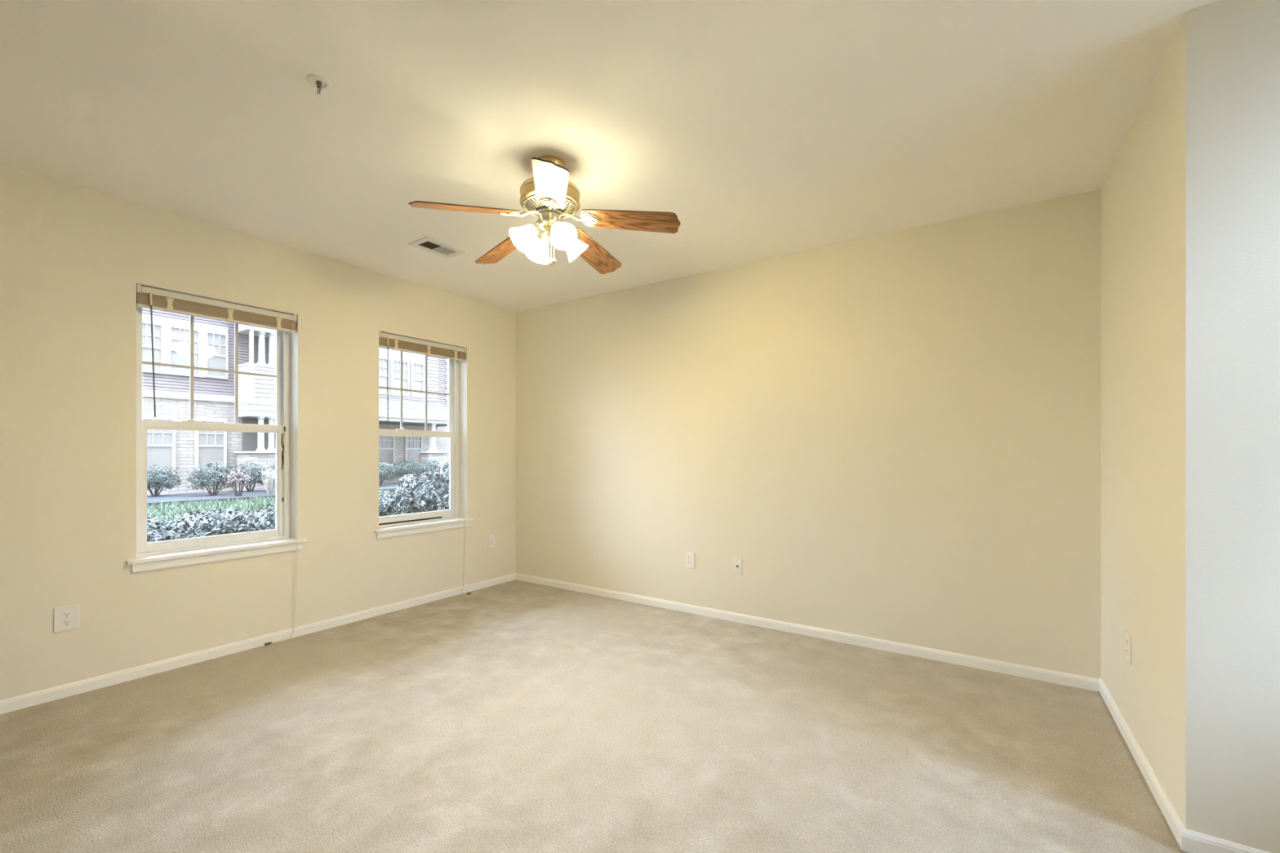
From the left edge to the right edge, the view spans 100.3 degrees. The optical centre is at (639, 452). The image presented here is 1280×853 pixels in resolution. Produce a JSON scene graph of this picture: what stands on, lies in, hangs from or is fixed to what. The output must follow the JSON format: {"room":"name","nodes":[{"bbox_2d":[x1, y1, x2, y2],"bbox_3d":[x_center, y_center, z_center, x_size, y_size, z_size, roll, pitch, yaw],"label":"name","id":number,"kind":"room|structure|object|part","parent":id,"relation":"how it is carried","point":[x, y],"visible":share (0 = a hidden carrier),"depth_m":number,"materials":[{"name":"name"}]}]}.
{"room":"empty bedroom","nodes":[
{"label":"empty bedroom","id":0,"kind":"room"},
{"bbox_2d":[0,164,515,700],"bbox_3d":[-2.961,-0.060,2.373,0.200,2.440,6.499,0,0,34],"label":"wall","id":1,"kind":"structure","parent":0,"point":[73,259],"depth_m":2.83,"materials":[{"name":"beige paint"}]},
{"bbox_2d":[53,604,79,632],"bbox_3d":[-2.724,0.788,2.536,0.008,0.116,0.084,0,0,34],"label":"wall outlet","id":2,"kind":"object","parent":1,"relation":"attached to","point":[65,618],"visible":1,"depth_m":2.53,"materials":[{"name":"white plastic"}]},
{"bbox_2d":[61,610,71,617],"bbox_3d":[-2.721,0.768,2.535,0.002,0.028,0.034,0,0,34],"label":"receptacle","id":3,"kind":"object","parent":2,"relation":"attached to","point":[64,614],"depth_m":2.53,"materials":[{"name":"white plastic"}]},
{"bbox_2d":[62,618,71,626],"bbox_3d":[-2.721,0.807,2.535,0.002,0.028,0.034,0,0,34],"label":"receptacle","id":4,"kind":"object","parent":2,"relation":"attached to","point":[65,622],"depth_m":2.53,"materials":[{"name":"white plastic"}]},
{"bbox_2d":[125,306,307,573],"bbox_3d":[-2.443,-0.128,3.106,0.232,1.485,0.844,0,0,34],"label":"window","id":5,"kind":"structure","parent":1,"relation":"in","point":[151,556],"depth_m":3.10,"materials":[{"name":"white plastic"}]},
{"bbox_2d":[142,315,276,423],"bbox_3d":[-2.508,-0.489,3.147,0.010,0.647,0.644,0,0,34],"label":"grille","id":6,"kind":"object","parent":5,"relation":"attached to","point":[192,367],"depth_m":3.23,"materials":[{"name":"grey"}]},
{"bbox_3d":[-2.513,-0.486,3.151,0.025,0.713,0.712,0,0,34],"label":"sash","id":7,"kind":"part","parent":5,"relation":"part of","materials":[{"name":"white plastic"}]},
{"bbox_3d":[-2.482,0.180,3.130,0.028,0.709,0.712,0,0,34],"label":"sash","id":8,"kind":"part","parent":5,"relation":"part of","materials":[{"name":"white plastic"}]},
{"bbox_3d":[-2.405,0.557,3.080,0.140,0.019,0.844,0,0,34],"label":"sill","id":9,"kind":"part","parent":5,"relation":"part of","materials":[{"name":"white paint"}]},
{"bbox_2d":[136,284,297,645],"bbox_3d":[-2.374,0.144,3.057,0.079,2.028,0.752,0,0,34],"label":"window blind","id":10,"kind":"object","parent":5,"relation":"attached to","point":[146,297],"visible":0.97,"depth_m":3.02,"materials":[{"name":"wood"}]},
{"bbox_3d":[-2.393,-0.763,3.069,0.029,0.014,0.752,0,0,34],"label":"rail","id":11,"kind":"part","parent":10,"relation":"part of","materials":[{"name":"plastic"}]},
{"bbox_3d":[-2.197,0.160,3.290,0.044,1.984,0.144,0,0,34],"label":"lift cord","id":12,"kind":"part","parent":10,"relation":"part of","materials":[{"name":"beige plastic"}]},
{"bbox_2d":[0,573,515,714],"bbox_3d":[-2.873,1.131,2.313,0.012,0.059,6.199,0,0,34],"label":"baseboard","id":13,"kind":"structure","parent":1,"relation":"attached to","point":[10,704],"depth_m":3.00,"materials":[{"name":"white paint"}]},
{"bbox_2d":[373,351,473,538],"bbox_3d":[-1.719,-0.128,4.172,0.232,1.485,0.841,0,0,34],"label":"window","id":14,"kind":"structure","parent":1,"relation":"in","point":[393,526],"depth_m":4.30,"materials":[{"name":"white plastic"}]},
{"bbox_2d":[378,351,448,431],"bbox_3d":[-1.784,-0.489,4.213,0.010,0.647,0.641,0,0,34],"label":"grille","id":15,"kind":"object","parent":14,"relation":"attached to","point":[401,388],"depth_m":4.30,"materials":[{"name":"grey"}]},
{"bbox_3d":[-1.758,0.175,4.196,0.028,0.699,0.709,0,0,34],"label":"sash","id":16,"kind":"part","parent":14,"relation":"part of","materials":[{"name":"white plastic"}]},
{"bbox_3d":[-1.681,0.557,4.146,0.140,0.019,0.841,0,0,34],"label":"sill","id":17,"kind":"part","parent":14,"relation":"part of","materials":[{"name":"white paint"}]},
{"bbox_2d":[378,330,471,595],"bbox_3d":[-1.627,0.145,4.107,0.136,2.029,0.749,0,0,34],"label":"window blind","id":18,"kind":"object","parent":14,"relation":"attached to","point":[388,341],"visible":0.93,"depth_m":4.12,"materials":[{"name":"wood"}]},
{"bbox_3d":[-1.669,-0.763,4.135,0.029,0.014,0.749,0,0,34],"label":"rail","id":19,"kind":"part","parent":18,"relation":"part of","materials":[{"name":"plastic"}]},
{"bbox_3d":[-1.432,0.160,4.369,0.095,1.984,0.033,0,0,25],"label":"lift cord","id":20,"kind":"part","parent":18,"relation":"part of","materials":[{"name":"white fabric"}]},
{"bbox_3d":[-1.789,-0.486,4.217,0.025,0.713,0.709,0,0,34],"label":"sash","id":21,"kind":"part","parent":14,"relation":"part of","materials":[{"name":"white plastic"}]},
{"bbox_2d":[488,533,494,548],"bbox_3d":[-1.291,0.772,4.646,0.008,0.112,0.074,0,0,34],"label":"wall outlet","id":22,"kind":"object","parent":1,"relation":"attached to","point":[491,537],"visible":1,"depth_m":4.64,"materials":[{"name":"white plastic"}]},
{"bbox_2d":[0,579,1186,852],"bbox_3d":[-0.838,1.220,0.931,5.332,0.120,6.499,0,0,34],"label":"floor","id":23,"kind":"structure","parent":0,"point":[515,716],"depth_m":2.07,"materials":[{"name":"beige carpet"}]},
{"bbox_2d":[0,0,1217,312],"bbox_3d":[-0.838,-1.340,0.931,5.332,0.120,6.499,0,0,34],"label":"ceiling","id":24,"kind":"structure","parent":0,"point":[769,129],"depth_m":2.04,"materials":[{"name":"white paint"}]},
{"bbox_2d":[306,74,331,97],"bbox_3d":[-1.109,-1.256,1.843,0.074,0.047,0.074,0,0,34],"label":"sprinkler","id":25,"kind":"object","parent":24,"relation":"attached to","point":[320,82],"visible":1,"depth_m":1.84,"materials":[{"name":"white plastic"}]},
{"bbox_2d":[408,236,466,258],"bbox_3d":[-1.262,-1.276,3.334,0.193,0.007,0.286,0,0,34],"label":"ceiling vent","id":26,"kind":"object","parent":24,"relation":"in","point":[428,244],"visible":1,"depth_m":3.32,"materials":[{"name":"metal"}]},
{"bbox_2d":[408,155,680,274],"bbox_3d":[-0.399,-1.055,2.398,1.098,0.450,1.091,0,0,34],"label":"ceiling fan","id":27,"kind":"object","parent":24,"relation":"hanging from","point":[548,195],"visible":1,"depth_m":2.31,"materials":[{"name":"brown wood"}]},
{"bbox_3d":[-0.720,-1.004,2.196,0.430,0.006,0.132,-8,18,-27],"label":"fan blade","id":28,"kind":"part","parent":27,"relation":"part of","materials":[{"name":"brown wood"}]},
{"bbox_3d":[-0.658,-1.004,2.619,0.430,0.006,0.132,-10,7,44],"label":"fan blade","id":29,"kind":"part","parent":27,"relation":"part of","materials":[{"name":"brown wood"}]},
{"bbox_3d":[-0.508,-0.926,2.301,0.112,0.119,0.121,0,0,34],"label":"lamp shade","id":30,"kind":"part","parent":27,"relation":"part of","materials":[{"name":"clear glass"}]},
{"bbox_3d":[-0.492,-1.040,2.316,0.112,0.037,0.023,-8,18,-27],"label":"iron arm","id":31,"kind":"part","parent":27,"relation":"part of","materials":[{"name":"gold metal"}]},
{"bbox_2d":[532,223,540,234],"bbox_3d":[-0.459,-0.974,2.327,0.046,0.045,0.045,0,0,34],"label":"socket","id":32,"kind":"object","parent":27,"relation":"attached to","point":[535,228],"depth_m":2.31,"materials":[{"name":"gold metal"}]},
{"bbox_3d":[-0.462,-0.926,2.475,0.121,0.119,0.112,0,0,34],"label":"lamp shade","id":33,"kind":"part","parent":27,"relation":"part of","materials":[{"name":"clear glass"}]},
{"bbox_2d":[537,232,548,242],"bbox_3d":[-0.436,-0.974,2.426,0.045,0.045,0.046,0,0,34],"label":"socket","id":34,"kind":"object","parent":27,"relation":"attached to","point":[542,238],"depth_m":2.41,"materials":[{"name":"gold metal"}]},
{"bbox_3d":[-0.398,-1.078,2.365,0.224,0.024,0.224,0,0,34],"label":"motor","id":35,"kind":"part","parent":27,"relation":"part of","materials":[{"name":"gold metal"}]},
{"bbox_3d":[-0.337,-1.004,2.007,0.132,0.006,0.430,14,4,-11],"label":"fan blade","id":36,"kind":"part","parent":27,"relation":"part of","materials":[{"name":"brown wood"}]},
{"bbox_3d":[-0.381,-1.040,2.260,0.023,0.037,0.112,14,4,-11],"label":"iron arm","id":37,"kind":"part","parent":27,"relation":"part of","materials":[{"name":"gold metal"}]},
{"bbox_3d":[-0.345,-0.946,2.277,0.060,0.061,0.045,0,0,34],"label":"light bulb","id":38,"kind":"part","parent":27,"relation":"part of","materials":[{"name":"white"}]},
{"bbox_3d":[-0.334,-0.926,2.255,0.121,0.119,0.112,0,0,34],"label":"lamp shade","id":39,"kind":"part","parent":27,"relation":"part of","materials":[{"name":"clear glass"}]},
{"bbox_3d":[-0.293,-1.040,2.349,0.112,0.038,0.023,7,-13,8],"label":"iron arm","id":40,"kind":"part","parent":27,"relation":"part of","materials":[{"name":"gold metal"}]},
{"bbox_3d":[-0.288,-0.926,2.429,0.112,0.119,0.121,0,0,34],"label":"lamp shade","id":41,"kind":"part","parent":27,"relation":"part of","materials":[{"name":"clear glass"}]},
{"bbox_3d":[-0.237,-1.004,2.691,0.132,0.006,0.430,-15,-13,24],"label":"fan blade","id":42,"kind":"part","parent":27,"relation":"part of","materials":[{"name":"brown wood"}]},
{"bbox_3d":[-0.038,-1.004,2.313,0.430,0.006,0.132,7,-13,8],"label":"fan blade","id":43,"kind":"part","parent":27,"relation":"part of","materials":[{"name":"brown wood"}]},
{"bbox_2d":[515,188,1101,679],"bbox_3d":[0.601,-0.060,3.791,4.098,2.440,0.150,0,0,34],"label":"wall","id":44,"kind":"structure","parent":0,"point":[895,437],"depth_m":3.24,"materials":[{"name":"beige paint"}]},
{"bbox_2d":[684,551,694,568],"bbox_3d":[0.359,0.776,3.860,0.078,0.114,0.008,0,0,34],"label":"wall outlet","id":45,"kind":"object","parent":44,"relation":"attached to","point":[689,556],"visible":1,"depth_m":3.85,"materials":[{"name":"white plastic"}]},
{"bbox_2d":[733,557,742,574],"bbox_3d":[0.665,0.778,3.648,0.066,0.112,0.015,0,0,34],"label":"cable plate","id":46,"kind":"object","parent":44,"relation":"attached to","point":[737,562],"visible":1,"depth_m":3.65,"materials":[{"name":"white plastic"}]},
{"bbox_2d":[515,573,1098,692],"bbox_3d":[0.547,1.131,3.730,4.056,0.059,0.012,0,0,34],"label":"baseboard","id":47,"kind":"structure","parent":44,"relation":"attached to","point":[1015,669],"depth_m":3.23,"materials":[{"name":"white paint"}]},
{"bbox_2d":[1101,0,1235,852],"bbox_3d":[1.994,-0.060,2.103,0.144,2.440,1.379,0,0,34],"label":"wall","id":48,"kind":"structure","parent":0,"point":[1168,193],"depth_m":1.62,"materials":[{"name":"beige paint"}]},
{"bbox_2d":[1125,630,1131,664],"bbox_3d":[1.935,0.772,2.116,0.008,0.114,0.074,0,0,32],"label":"wall outlet","id":49,"kind":"object","parent":48,"relation":"attached to","point":[1128,637],"visible":1,"depth_m":2.10,"materials":[{"name":"white plastic"}]},
{"bbox_2d":[1097,677,1185,847],"bbox_3d":[1.905,1.121,2.072,0.012,0.059,1.230,0,0,32],"label":"baseboard","id":50,"kind":"structure","parent":48,"relation":"attached to","point":[1175,823],"depth_m":1.89,"materials":[{"name":"white paint"}]},
{"bbox_2d":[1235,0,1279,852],"bbox_3d":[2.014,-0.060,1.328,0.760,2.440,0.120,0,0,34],"label":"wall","id":51,"kind":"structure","parent":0,"point":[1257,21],"depth_m":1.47,"materials":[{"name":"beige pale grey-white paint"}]},
{"bbox_2d":[1180,827,1269,852],"bbox_3d":[1.931,1.121,1.305,0.872,0.059,0.012,0,0,34],"label":"baseboard","id":52,"kind":"structure","parent":51,"relation":"attached to","point":[1192,842],"depth_m":1.52,"materials":[{"name":"white paint"}]},
{"label":"outside","id":53,"kind":"structure","parent":0,"visible":0},
{"bbox_3d":[-23.615,1.410,22.081,56.118,0.200,90.000,0,0,34],"label":"ground","id":54,"kind":"structure","parent":53,"visible":0},
{"bbox_2d":[146,487,419,534],"bbox_3d":[-6.772,1.202,12.456,7.252,0.214,17.010,0,0,34],"label":"lawn","id":55,"kind":"structure","parent":54,"relation":"on","point":[174,510],"depth_m":11.73,"materials":[{"name":"green plant"}]},
{"bbox_2d":[146,482,439,506],"bbox_3d":[-9.644,1.234,17.126,2.800,0.149,16.500,0,0,34],"label":"mulch bed","id":56,"kind":"object","parent":54,"relation":"on","point":[166,499],"depth_m":14.25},
{"bbox_2d":[146,464,182,496],"bbox_3d":[-12.789,0.742,14.107,0.795,0.850,1.114,0,0,34],"label":"shrub","id":57,"kind":"object","parent":56,"relation":"on","point":[157,481],"visible":0.7,"depth_m":14.07,"materials":[{"name":"green plant"}]},
{"bbox_2d":[184,462,235,495],"bbox_3d":[-11.532,0.704,14.445,0.733,0.928,1.194,0,0,34],"label":"shrub","id":58,"kind":"object","parent":56,"relation":"on","point":[207,477],"visible":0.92,"depth_m":14.28,"materials":[{"name":"green plant"}]},
{"bbox_2d":[222,468,250,496],"bbox_3d":[-10.653,0.794,14.114,0.587,0.741,0.606,0,0,34],"label":"dry shrub","id":59,"kind":"object","parent":56,"relation":"on","point":[238,476],"visible":1,"depth_m":14.06,"materials":[{"name":"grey plant"}]},
{"bbox_2d":[232,461,269,491],"bbox_3d":[-11.576,0.711,15.848,0.727,0.913,1.088,0,0,18],"label":"shrub","id":60,"kind":"object","parent":56,"relation":"on","point":[255,476],"visible":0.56,"depth_m":15.81,"materials":[{"name":"green plant"}]},
{"bbox_2d":[257,467,275,494],"bbox_3d":[-10.153,0.793,14.785,0.703,0.751,0.631,0,0,34],"label":"bare shrub","id":61,"kind":"object","parent":56,"relation":"on","point":[270,481],"visible":0.84,"depth_m":14.67,"materials":[{"name":"grey plant"}]},
{"bbox_2d":[261,462,275,479],"bbox_3d":[-10.591,0.712,15.843,0.774,0.910,1.126,0,0,34],"label":"shrub","id":62,"kind":"object","parent":56,"relation":"on","point":[273,464],"visible":0.04,"depth_m":15.61,"materials":[{"name":"green plant"}]},
{"bbox_2d":[378,460,395,486],"bbox_3d":[-8.948,0.706,18.253,0.742,0.924,1.360,0,0,34],"label":"shrub","id":63,"kind":"object","parent":56,"relation":"on","point":[381,475],"visible":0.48,"depth_m":18.33,"materials":[{"name":"green plant"}]},
{"bbox_2d":[389,457,422,480],"bbox_3d":[-8.788,0.691,20.020,0.746,0.956,1.255,0,0,34],"label":"shrub","id":64,"kind":"object","parent":56,"relation":"on","point":[401,470],"visible":0.8,"depth_m":19.86,"materials":[{"name":"green plant"}]},
{"bbox_2d":[417,459,443,479],"bbox_3d":[-7.806,0.705,19.911,0.744,0.922,0.896,0,0,34],"label":"shrub","id":65,"kind":"object","parent":56,"relation":"on","point":[425,468],"visible":0.73,"depth_m":19.75,"materials":[{"name":"green plant"}]},
{"bbox_2d":[442,462,448,476],"bbox_3d":[-7.257,0.748,20.698,0.770,0.836,0.852,0,0,-9],"label":"shrub","id":66,"kind":"object","parent":56,"relation":"on","point":[446,464],"visible":0.09,"depth_m":20.53,"materials":[{"name":"green plant"}]},
{"bbox_2d":[142,307,448,495],"bbox_3d":[-12.863,-2.565,19.614,6.680,7.750,17.600,0,0,34],"label":"apartment building","id":67,"kind":"structure","parent":54,"relation":"on","point":[214,340],"depth_m":16.47,"materials":[{"name":"stone"}]},
{"bbox_3d":[-13.883,-2.985,15.121,0.017,1.290,0.460,0,0,34],"label":"pane","id":68,"kind":"part","parent":67,"relation":"part of","materials":[{"name":"white glass"}]},
{"bbox_3d":[-13.790,-0.165,15.257,0.017,1.550,0.630,0,0,34],"label":"pane","id":69,"kind":"part","parent":67,"relation":"part of","materials":[{"name":"white glass"}]},
{"bbox_3d":[-13.450,-2.985,15.758,0.017,1.290,0.640,0,0,34],"label":"pane","id":70,"kind":"part","parent":67,"relation":"part of","materials":[{"name":"white glass"}]},
{"bbox_3d":[-13.093,-0.165,16.283,0.017,1.550,0.630,0,0,34],"label":"pane","id":71,"kind":"part","parent":67,"relation":"part of","materials":[{"name":"white glass"}]},
{"bbox_3d":[-13.017,-2.985,16.395,0.017,1.290,0.460,0,0,34],"label":"pane","id":72,"kind":"part","parent":67,"relation":"part of","materials":[{"name":"white glass"}]},
{"bbox_3d":[-10.066,-2.990,20.688,0.017,1.280,0.560,0,0,34],"label":"pane","id":73,"kind":"part","parent":67,"relation":"part of","materials":[{"name":"white glass"}]},
{"bbox_3d":[-9.967,-0.105,20.887,0.017,1.430,0.600,0,0,34],"label":"pane","id":74,"kind":"part","parent":67,"relation":"part of","materials":[{"name":"grey glass"}]},
{"bbox_3d":[-9.608,-2.990,21.362,0.017,1.280,0.630,0,0,34],"label":"pane","id":75,"kind":"part","parent":67,"relation":"part of","materials":[{"name":"white glass"}]},
{"bbox_3d":[-9.690,-3.845,21.322,0.050,3.390,2.590,0,0,34],"label":"white panel","id":76,"kind":"part","parent":67,"relation":"part of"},
{"bbox_3d":[-9.284,-0.105,21.892,0.017,1.430,0.630,0,0,34],"label":"pane","id":77,"kind":"part","parent":67,"relation":"part of","materials":[{"name":"glass"}]},
{"bbox_3d":[-9.172,-2.990,22.003,0.017,1.280,0.440,0,0,34],"label":"pane","id":78,"kind":"part","parent":67,"relation":"part of","materials":[{"name":"white glass"}]},
{"bbox_3d":[-3.296,1.244,7.073,4.600,0.129,16.000,0,0,34],"label":"planting bed","id":79,"kind":"object","parent":54,"relation":"on","visible":0},
{"bbox_2d":[146,513,209,542],"bbox_3d":[-4.855,0.873,5.123,0.937,0.635,1.197,0,0,34],"label":"leafy shrub","id":80,"kind":"object","parent":79,"relation":"on","point":[156,531],"visible":0.26,"depth_m":5.21,"materials":[{"name":"green plant"}]},
{"bbox_2d":[160,508,275,537],"bbox_3d":[-5.137,0.939,6.578,1.024,0.505,1.144,0,0,34],"label":"leafy shrub","id":81,"kind":"object","parent":79,"relation":"on","point":[219,522],"visible":0.56,"depth_m":6.37,"materials":[{"name":"green plant"}]},
{"bbox_2d":[244,502,275,531],"bbox_3d":[-4.027,0.874,6.344,0.980,0.631,1.037,0,0,34],"label":"leafy shrub","id":82,"kind":"object","parent":79,"relation":"on","point":[264,522],"visible":0.13,"depth_m":5.98,"materials":[{"name":"green plant"}]},
{"bbox_2d":[378,488,399,516],"bbox_3d":[-4.080,0.882,8.192,0.984,0.616,1.181,0,0,34],"label":"leafy shrub","id":83,"kind":"object","parent":79,"relation":"on","point":[385,508],"visible":0.22,"depth_m":8.02,"materials":[{"name":"green plant"}]},
{"bbox_2d":[387,470,448,515],"bbox_3d":[-3.120,0.727,7.715,1.028,0.918,0.938,0,0,34],"label":"leafy shrub","id":84,"kind":"object","parent":79,"relation":"on","point":[415,491],"visible":0.6,"depth_m":7.43,"materials":[{"name":"green plant"}]},
{"bbox_2d":[427,466,448,511],"bbox_3d":[-2.358,0.543,7.198,0.863,1.284,0.931,0,0,34],"label":"leafy shrub","id":85,"kind":"object","parent":79,"relation":"on","point":[443,489],"visible":0.15,"depth_m":6.99,"materials":[{"name":"green plant"}]}
]}

